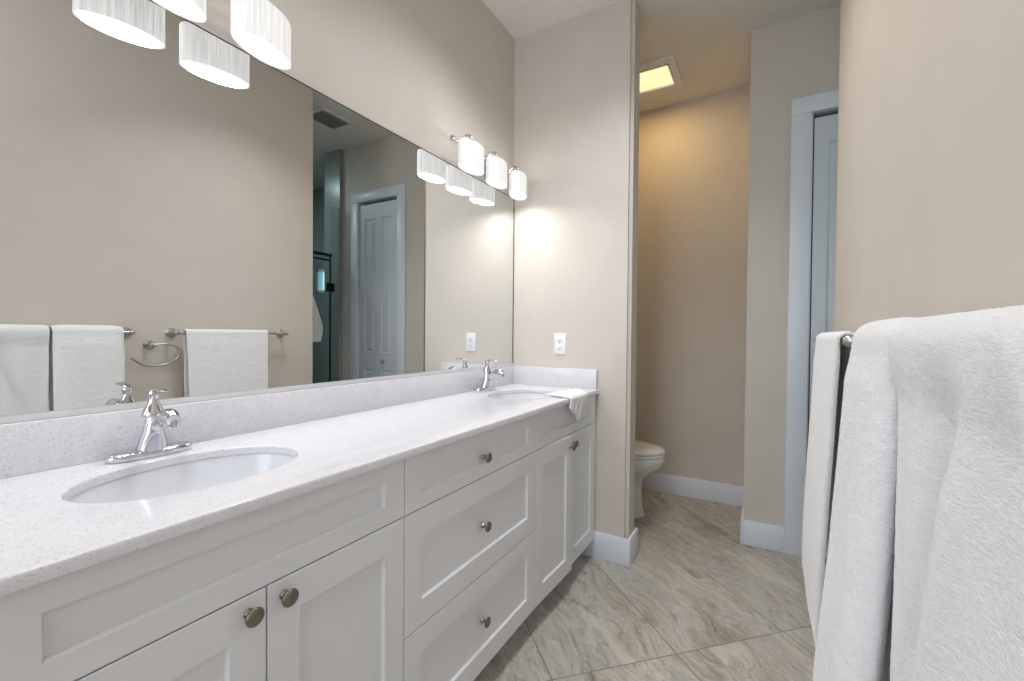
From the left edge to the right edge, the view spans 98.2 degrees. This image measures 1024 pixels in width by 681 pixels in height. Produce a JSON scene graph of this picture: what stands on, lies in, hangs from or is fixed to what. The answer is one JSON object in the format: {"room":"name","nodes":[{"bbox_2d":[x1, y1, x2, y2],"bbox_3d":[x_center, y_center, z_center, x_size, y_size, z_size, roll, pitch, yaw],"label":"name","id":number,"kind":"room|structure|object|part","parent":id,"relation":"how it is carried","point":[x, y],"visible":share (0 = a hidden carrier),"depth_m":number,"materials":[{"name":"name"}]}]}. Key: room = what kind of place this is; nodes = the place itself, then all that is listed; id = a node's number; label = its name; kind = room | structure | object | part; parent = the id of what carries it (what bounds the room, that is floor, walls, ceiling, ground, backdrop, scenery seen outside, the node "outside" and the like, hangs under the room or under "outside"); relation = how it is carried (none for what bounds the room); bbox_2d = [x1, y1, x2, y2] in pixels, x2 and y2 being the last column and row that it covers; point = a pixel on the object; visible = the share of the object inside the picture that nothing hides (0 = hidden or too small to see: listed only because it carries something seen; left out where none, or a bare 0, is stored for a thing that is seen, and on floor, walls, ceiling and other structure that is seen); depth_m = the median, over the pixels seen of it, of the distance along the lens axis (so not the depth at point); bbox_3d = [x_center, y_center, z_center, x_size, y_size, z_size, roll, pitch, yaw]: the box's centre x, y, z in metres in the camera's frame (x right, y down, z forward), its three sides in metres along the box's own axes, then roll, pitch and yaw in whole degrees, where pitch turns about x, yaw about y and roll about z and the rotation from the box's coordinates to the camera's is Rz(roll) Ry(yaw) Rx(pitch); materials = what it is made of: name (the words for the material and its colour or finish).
{"room":"bathroom","nodes":[
{"label":"bathroom","id":0,"kind":"room"},
{"bbox_2d":[189,0,514,195],"bbox_3d":[-0.802,-0.285,1.260,0.120,2.840,5.637,1,1,30],"label":"wall","id":1,"kind":"structure","parent":0,"point":[427,72],"depth_m":1.82,"materials":[{"name":"paint"}]},
{"bbox_2d":[152,0,290,69],"bbox_3d":[-0.785,-0.839,0.984,0.165,0.175,0.595,1,1,30],"label":"vanity light","id":2,"kind":"object","parent":1,"relation":"attached to","point":[258,27],"visible":1,"depth_m":1.11,"materials":[{"name":"silver metal"}]},
{"bbox_3d":[-0.754,-0.804,0.967,0.092,0.107,0.168,1,1,30],"label":"lamp shade","id":3,"kind":"part","parent":2,"relation":"part of","materials":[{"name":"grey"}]},
{"bbox_2d":[156,0,204,19],"bbox_3d":[-0.754,-0.757,0.968,0.089,0.004,0.163,1,1,30],"label":"diffuser","id":4,"kind":"object","parent":2,"relation":"attached to","point":[187,9],"depth_m":1.01,"materials":[{"name":"grey glass"}]},
{"bbox_3d":[-0.648,-0.806,1.152,0.092,0.107,0.168,1,1,30],"label":"lamp shade","id":5,"kind":"part","parent":2,"relation":"part of","materials":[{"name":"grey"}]},
{"bbox_2d":[231,29,289,67],"bbox_3d":[-0.648,-0.759,1.153,0.090,0.004,0.163,1,1,30],"label":"diffuser","id":6,"kind":"object","parent":2,"relation":"attached to","point":[258,43],"depth_m":1.15,"materials":[{"name":"grey glass"}]},
{"bbox_2d":[0,0,513,424],"bbox_3d":[-0.514,-0.325,1.630,0.010,0.953,2.104,1,1,30],"label":"mirror","id":7,"kind":"object","parent":1,"relation":"attached to","point":[182,213],"visible":0.86,"depth_m":1.14,"materials":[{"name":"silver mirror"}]},
{"bbox_2d":[0,365,514,478],"bbox_3d":[-0.517,0.203,1.631,0.020,0.102,2.116,1,1,30],"label":"backsplash","id":8,"kind":"structure","parent":1,"relation":"attached to","point":[28,447],"depth_m":1.15,"materials":[{"name":"white stone"}]},
{"bbox_2d":[450,134,526,200],"bbox_3d":[-0.105,-0.850,2.172,0.167,0.175,0.595,1,1,30],"label":"vanity light","id":9,"kind":"object","parent":1,"relation":"attached to","point":[472,160],"visible":1,"depth_m":2.08,"materials":[{"name":"silver metal"}]},
{"bbox_3d":[-0.180,-0.814,1.971,0.087,0.107,0.170,1,1,30],"label":"lamp shade","id":10,"kind":"part","parent":9,"relation":"part of","materials":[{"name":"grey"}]},
{"bbox_2d":[459,163,483,174],"bbox_3d":[-0.180,-0.767,1.972,0.084,0.004,0.165,1,1,30],"label":"diffuser","id":11,"kind":"object","parent":9,"relation":"attached to","point":[470,168],"depth_m":1.97,"materials":[{"name":"grey glass"}]},
{"bbox_3d":[-0.169,-0.893,2.210,0.017,0.090,0.240,1,1,30],"label":"plate","id":12,"kind":"part","parent":9,"relation":"part of","materials":[{"name":"silver metal"}]},
{"bbox_3d":[-0.074,-0.815,2.156,0.089,0.107,0.169,1,1,30],"label":"lamp shade","id":13,"kind":"part","parent":9,"relation":"part of","materials":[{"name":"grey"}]},
{"bbox_2d":[486,178,506,187],"bbox_3d":[-0.074,-0.769,2.157,0.087,0.004,0.164,1,1,30],"label":"diffuser","id":14,"kind":"object","parent":9,"relation":"attached to","point":[493,182],"depth_m":2.15,"materials":[{"name":"grey glass"}]},
{"bbox_2d":[509,191,525,199],"bbox_3d":[0.032,-0.771,2.342,0.093,0.004,0.161,1,1,30],"label":"diffuser","id":15,"kind":"object","parent":9,"relation":"attached to","point":[517,195],"depth_m":2.35,"materials":[{"name":"grey glass"}]},
{"bbox_3d":[0.032,-0.817,2.342,0.096,0.107,0.166,1,1,30],"label":"lamp shade","id":16,"kind":"part","parent":9,"relation":"part of","materials":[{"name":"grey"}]},
{"bbox_2d":[513,0,640,538],"bbox_3d":[0.333,-0.292,2.442,0.679,2.840,0.141,1,1,30],"label":"wall partition","id":17,"kind":"structure","parent":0,"point":[577,79],"depth_m":2.32,"materials":[{"name":"paint"}]},
{"bbox_2d":[554,333,565,353],"bbox_3d":[0.259,0.018,2.401,0.068,0.112,0.008,1,1,30],"label":"electrical outlet","id":18,"kind":"object","parent":17,"relation":"attached to","point":[559,338],"visible":1,"depth_m":2.40,"materials":[{"name":"white plastic"}]},
{"bbox_2d":[581,527,637,566],"bbox_3d":[0.328,1.059,2.459,0.693,0.137,0.166,1,1,30],"label":"baseboard","id":19,"kind":"structure","parent":17,"relation":"attached to","point":[610,548],"depth_m":2.27,"materials":[{"name":"paint"}]},
{"bbox_2d":[473,489,826,680],"bbox_3d":[0.748,1.211,0.389,3.720,0.100,5.637,1,1,30],"label":"floor","id":20,"kind":"structure","parent":0,"point":[694,602],"depth_m":1.85,"materials":[{"name":"tile"}]},
{"bbox_2d":[0,459,403,680],"bbox_3d":[-0.643,0.712,0.907,0.529,0.859,0.689,1,1,30],"label":"vanity cabinet","id":21,"kind":"object","parent":20,"relation":"on","point":[308,586],"visible":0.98,"depth_m":0.75,"materials":[{"name":"paint"}]},
{"bbox_3d":[-0.530,0.741,0.644,0.020,0.609,0.341,1,1,30],"label":"door","id":22,"kind":"part","parent":21,"relation":"part of","materials":[{"name":"paint"}]},
{"bbox_3d":[-0.439,0.466,0.750,0.026,0.032,0.032,1,1,30],"label":"knob","id":23,"kind":"part","parent":21,"relation":"part of","materials":[{"name":"silver metal"}]},
{"bbox_3d":[-0.407,0.465,0.805,0.026,0.032,0.032,1,1,30],"label":"knob","id":24,"kind":"part","parent":21,"relation":"part of","materials":[{"name":"silver metal"}]},
{"bbox_2d":[0,365,598,595],"bbox_3d":[-0.299,0.216,1.507,0.522,0.120,2.116,1,1,30],"label":"countertop","id":25,"kind":"structure","parent":21,"relation":"on","point":[333,434],"depth_m":0.97,"materials":[{"name":"white stone"}]},
{"bbox_2d":[104,387,191,463],"bbox_3d":[-0.780,0.182,0.983,0.141,0.156,0.162,1,1,30],"label":"faucet","id":26,"kind":"object","parent":25,"relation":"on","point":[152,442],"visible":1,"depth_m":0.98,"materials":[{"name":"silver metal"}]},
{"bbox_3d":[-0.817,0.250,1.004,0.057,0.018,0.162,1,1,30],"label":"plate","id":27,"kind":"part","parent":26,"relation":"part of","materials":[{"name":"silver metal"}]},
{"bbox_3d":[-0.785,0.117,0.985,0.071,0.028,0.020,1,1,30],"label":"lever","id":28,"kind":"part","parent":26,"relation":"part of","materials":[{"name":"silver metal"}]},
{"bbox_3d":[-0.766,0.180,0.975,0.109,0.068,0.033,1,1,30],"label":"spout","id":29,"kind":"part","parent":26,"relation":"part of","materials":[{"name":"silver metal"}]},
{"bbox_2d":[67,453,294,502],"bbox_3d":[-0.646,0.358,0.914,0.313,0.151,0.434,1,1,30],"label":"sink","id":30,"kind":"object","parent":25,"relation":"in","point":[195,475],"visible":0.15,"depth_m":1.01,"materials":[{"name":"ceramic"}]},
{"bbox_2d":[474,359,504,391],"bbox_3d":[-0.097,0.170,2.178,0.141,0.156,0.162,1,1,30],"label":"faucet","id":31,"kind":"object","parent":25,"relation":"on","point":[486,382],"visible":1,"depth_m":2.17,"materials":[{"name":"silver metal"}]},
{"bbox_3d":[-0.134,0.239,2.199,0.057,0.018,0.162,1,1,30],"label":"plate","id":32,"kind":"part","parent":31,"relation":"part of","materials":[{"name":"silver metal"}]},
{"bbox_3d":[-0.102,0.106,2.180,0.071,0.028,0.020,1,1,30],"label":"lever","id":33,"kind":"part","parent":31,"relation":"part of","materials":[{"name":"silver metal"}]},
{"bbox_3d":[-0.083,0.169,2.170,0.109,0.068,0.033,1,1,30],"label":"spout","id":34,"kind":"part","parent":31,"relation":"part of","materials":[{"name":"silver metal"}]},
{"bbox_2d":[491,392,549,399],"bbox_3d":[0.046,0.347,2.102,0.313,0.151,0.434,1,1,30],"label":"sink","id":35,"kind":"object","parent":25,"relation":"in","point":[525,395],"visible":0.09,"depth_m":2.27,"materials":[{"name":"ceramic"}]},
{"bbox_2d":[545,388,587,420],"bbox_3d":[0.272,0.303,2.105,0.151,0.120,0.323,1,1,30],"label":"washcloth","id":36,"kind":"object","parent":25,"relation":"on","point":[577,397],"visible":1,"depth_m":2.02,"materials":[{"name":"white fabric"}]},
{"bbox_3d":[-0.359,0.738,0.943,0.020,0.609,0.341,1,1,30],"label":"door","id":37,"kind":"part","parent":21,"relation":"part of","materials":[{"name":"paint"}]},
{"bbox_2d":[403,415,535,680],"bbox_3d":[-0.294,0.706,1.516,0.529,0.859,0.714,1,1,30],"label":"vanity cabinet","id":38,"kind":"object","parent":20,"relation":"on","point":[469,517],"visible":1,"depth_m":1.33,"materials":[{"name":"paint"}]},
{"bbox_3d":[-0.098,0.886,1.405,0.020,0.304,0.711,1,1,30],"label":"drawer","id":39,"kind":"part","parent":38,"relation":"part of","materials":[{"name":"paint"}]},
{"bbox_3d":[-0.093,0.355,1.397,0.020,0.143,0.711,1,1,30],"label":"drawer","id":40,"kind":"part","parent":38,"relation":"part of","materials":[{"name":"paint"}]},
{"bbox_3d":[-0.083,0.877,1.385,0.026,0.032,0.032,1,1,30],"label":"knob","id":41,"kind":"part","parent":38,"relation":"part of","materials":[{"name":"silver metal"}]},
{"bbox_3d":[-0.080,0.579,1.381,0.026,0.032,0.032,1,1,30],"label":"knob","id":42,"kind":"part","parent":38,"relation":"part of","materials":[{"name":"silver metal"}]},
{"bbox_3d":[-0.078,0.362,1.377,0.026,0.032,0.032,1,1,30],"label":"knob","id":43,"kind":"part","parent":38,"relation":"part of","materials":[{"name":"silver metal"}]},
{"bbox_2d":[534,394,594,607],"bbox_3d":[0.058,0.701,2.119,0.543,0.859,0.683,1,1,30],"label":"vanity cabinet","id":44,"kind":"object","parent":20,"relation":"on","point":[565,444],"visible":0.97,"depth_m":1.92,"materials":[{"name":"paint"}]},
{"bbox_3d":[0.172,0.729,1.857,0.020,0.609,0.338,1,1,32],"label":"door","id":45,"kind":"part","parent":44,"relation":"part of","materials":[{"name":"paint"}]},
{"bbox_3d":[0.254,0.349,2.004,0.020,0.143,0.680,1,1,30],"label":"false drawer","id":46,"kind":"part","parent":44,"relation":"part of","materials":[{"name":"paint"}]},
{"bbox_3d":[0.267,0.470,1.957,0.026,0.032,0.032,1,1,32],"label":"knob","id":47,"kind":"part","parent":44,"relation":"part of","materials":[{"name":"silver metal"}]},
{"bbox_3d":[0.335,0.726,2.158,0.020,0.609,0.338,1,1,30],"label":"door","id":48,"kind":"part","parent":44,"relation":"part of","materials":[{"name":"paint"}]},
{"bbox_2d":[634,440,664,518],"bbox_3d":[0.647,0.729,2.946,0.709,0.788,0.450,1,1,30],"label":"toilet","id":49,"kind":"object","parent":20,"relation":"on","point":[649,457],"visible":0.25,"depth_m":2.75,"materials":[{"name":"ceramic"}]},
{"bbox_3d":[0.724,0.713,2.901,0.530,0.020,0.366,1,1,30],"label":"seat","id":50,"kind":"part","parent":49,"relation":"part of","materials":[{"name":"ceramic"}]},
{"bbox_3d":[0.724,0.686,2.901,0.531,0.032,0.368,1,1,30],"label":"lid","id":51,"kind":"part","parent":49,"relation":"part of","materials":[{"name":"ceramic"}]},
{"bbox_2d":[482,0,840,111],"bbox_3d":[0.773,-1.729,0.346,3.720,0.100,5.637,1,1,30],"label":"ceiling","id":52,"kind":"structure","parent":0,"point":[709,41],"depth_m":2.41,"materials":[{"name":"paint"}]},
{"bbox_2d":[640,54,683,97],"bbox_3d":[0.913,-1.704,2.895,0.335,0.020,0.370,1,1,30],"label":"recessed light","id":53,"kind":"object","parent":52,"relation":"in","point":[660,75],"visible":0.61,"depth_m":2.87,"materials":[{"name":"paint"}]},
{"bbox_2d":[635,86,749,485],"bbox_3d":[1.552,-0.291,3.092,2.150,2.840,0.120,1,1,30],"label":"wall","id":54,"kind":"structure","parent":0,"point":[692,258],"depth_m":3.17,"materials":[{"name":"paint"}]},
{"bbox_2d":[642,472,743,506],"bbox_3d":[1.083,1.054,3.296,1.173,0.137,0.014,1,1,30],"label":"baseboard","id":55,"kind":"structure","parent":54,"relation":"attached to","point":[724,493],"depth_m":3.16,"materials":[{"name":"paint"}]},
{"bbox_2d":[743,5,839,526],"bbox_3d":[1.759,-0.278,2.272,0.977,2.840,0.120,1,1,30],"label":"wall","id":56,"kind":"structure","parent":0,"point":[798,57],"depth_m":2.40,"materials":[{"name":"paint"}]},
{"bbox_2d":[743,520,783,552],"bbox_3d":[1.714,1.074,2.233,0.977,0.137,0.014,1,1,30],"label":"baseboard","id":57,"kind":"structure","parent":56,"relation":"attached to","point":[755,534],"depth_m":2.42,"materials":[{"name":"paint"}]},
{"bbox_2d":[784,89,838,556],"bbox_3d":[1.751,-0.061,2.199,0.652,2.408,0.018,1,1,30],"label":"trim","id":58,"kind":"structure","parent":56,"relation":"attached to","point":[803,108],"depth_m":2.33,"materials":[{"name":"paint"}]},
{"bbox_2d":[808,114,837,558],"bbox_3d":[1.762,-0.010,2.211,0.455,2.283,0.065,1,1,30],"label":"door","id":59,"kind":"structure","parent":56,"relation":"in","point":[825,157],"depth_m":2.29,"materials":[{"name":"paint"}]},
{"bbox_2d":[834,0,1023,332],"bbox_3d":[0.242,-0.256,-0.142,0.120,2.840,3.998,1,1,30],"label":"wall","id":60,"kind":"structure","parent":0,"point":[930,215],"depth_m":0.69,"materials":[{"name":"paint"}]},
{"bbox_2d":[814,335,852,346],"bbox_3d":[0.872,-0.001,1.168,0.078,0.052,0.662,1,1,30],"label":"towel bar","id":61,"kind":"object","parent":60,"relation":"attached to","point":[846,340],"visible":0.23,"depth_m":0.91,"materials":[{"name":"silver metal"}]},
{"bbox_2d":[802,331,854,646],"bbox_3d":[0.816,0.337,1.151,0.079,0.718,0.445,1,1,30],"label":"bath towel","id":62,"kind":"object","parent":61,"relation":"hanging from","point":[831,358],"visible":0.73,"depth_m":1.07,"materials":[{"name":"white fabric"}]},
{"bbox_3d":[0.721,0.001,0.903,0.078,0.052,0.052,1,1,30],"label":"post","id":63,"kind":"part","parent":61,"relation":"part of","materials":[{"name":"silver metal"}]},
{"bbox_3d":[0.475,0.005,0.474,0.079,0.052,0.662,1,1,30],"label":"towel bar","id":64,"kind":"object","parent":60,"relation":"attached to","visible":0},
{"bbox_2d":[813,317,915,680],"bbox_3d":[0.512,0.362,0.625,0.138,0.786,0.248,1,1,30],"label":"bath towel","id":65,"kind":"object","parent":64,"relation":"hanging from","point":[853,643],"visible":0.62,"depth_m":0.55,"materials":[{"name":"white fabric"}]},
{"bbox_2d":[888,305,1023,680],"bbox_3d":[0.384,0.357,0.375,0.085,0.763,0.306,1,1,30],"label":"bath towel","id":66,"kind":"object","parent":64,"relation":"hanging from","point":[958,609],"visible":1,"depth_m":0.33,"materials":[{"name":"white fabric"}]},
{"bbox_3d":[1.538,-0.286,2.749,0.120,2.840,0.490,1,1,30],"label":"wall","id":67,"kind":"structure","parent":0,"visible":0},
{"bbox_2d":[740,498,743,543],"bbox_3d":[1.431,1.065,2.737,0.014,0.137,0.610,1,1,30],"label":"baseboard","id":68,"kind":"structure","parent":67,"relation":"attached to","point":[742,512],"depth_m":2.48,"materials":[{"name":"paint"}]}
]}

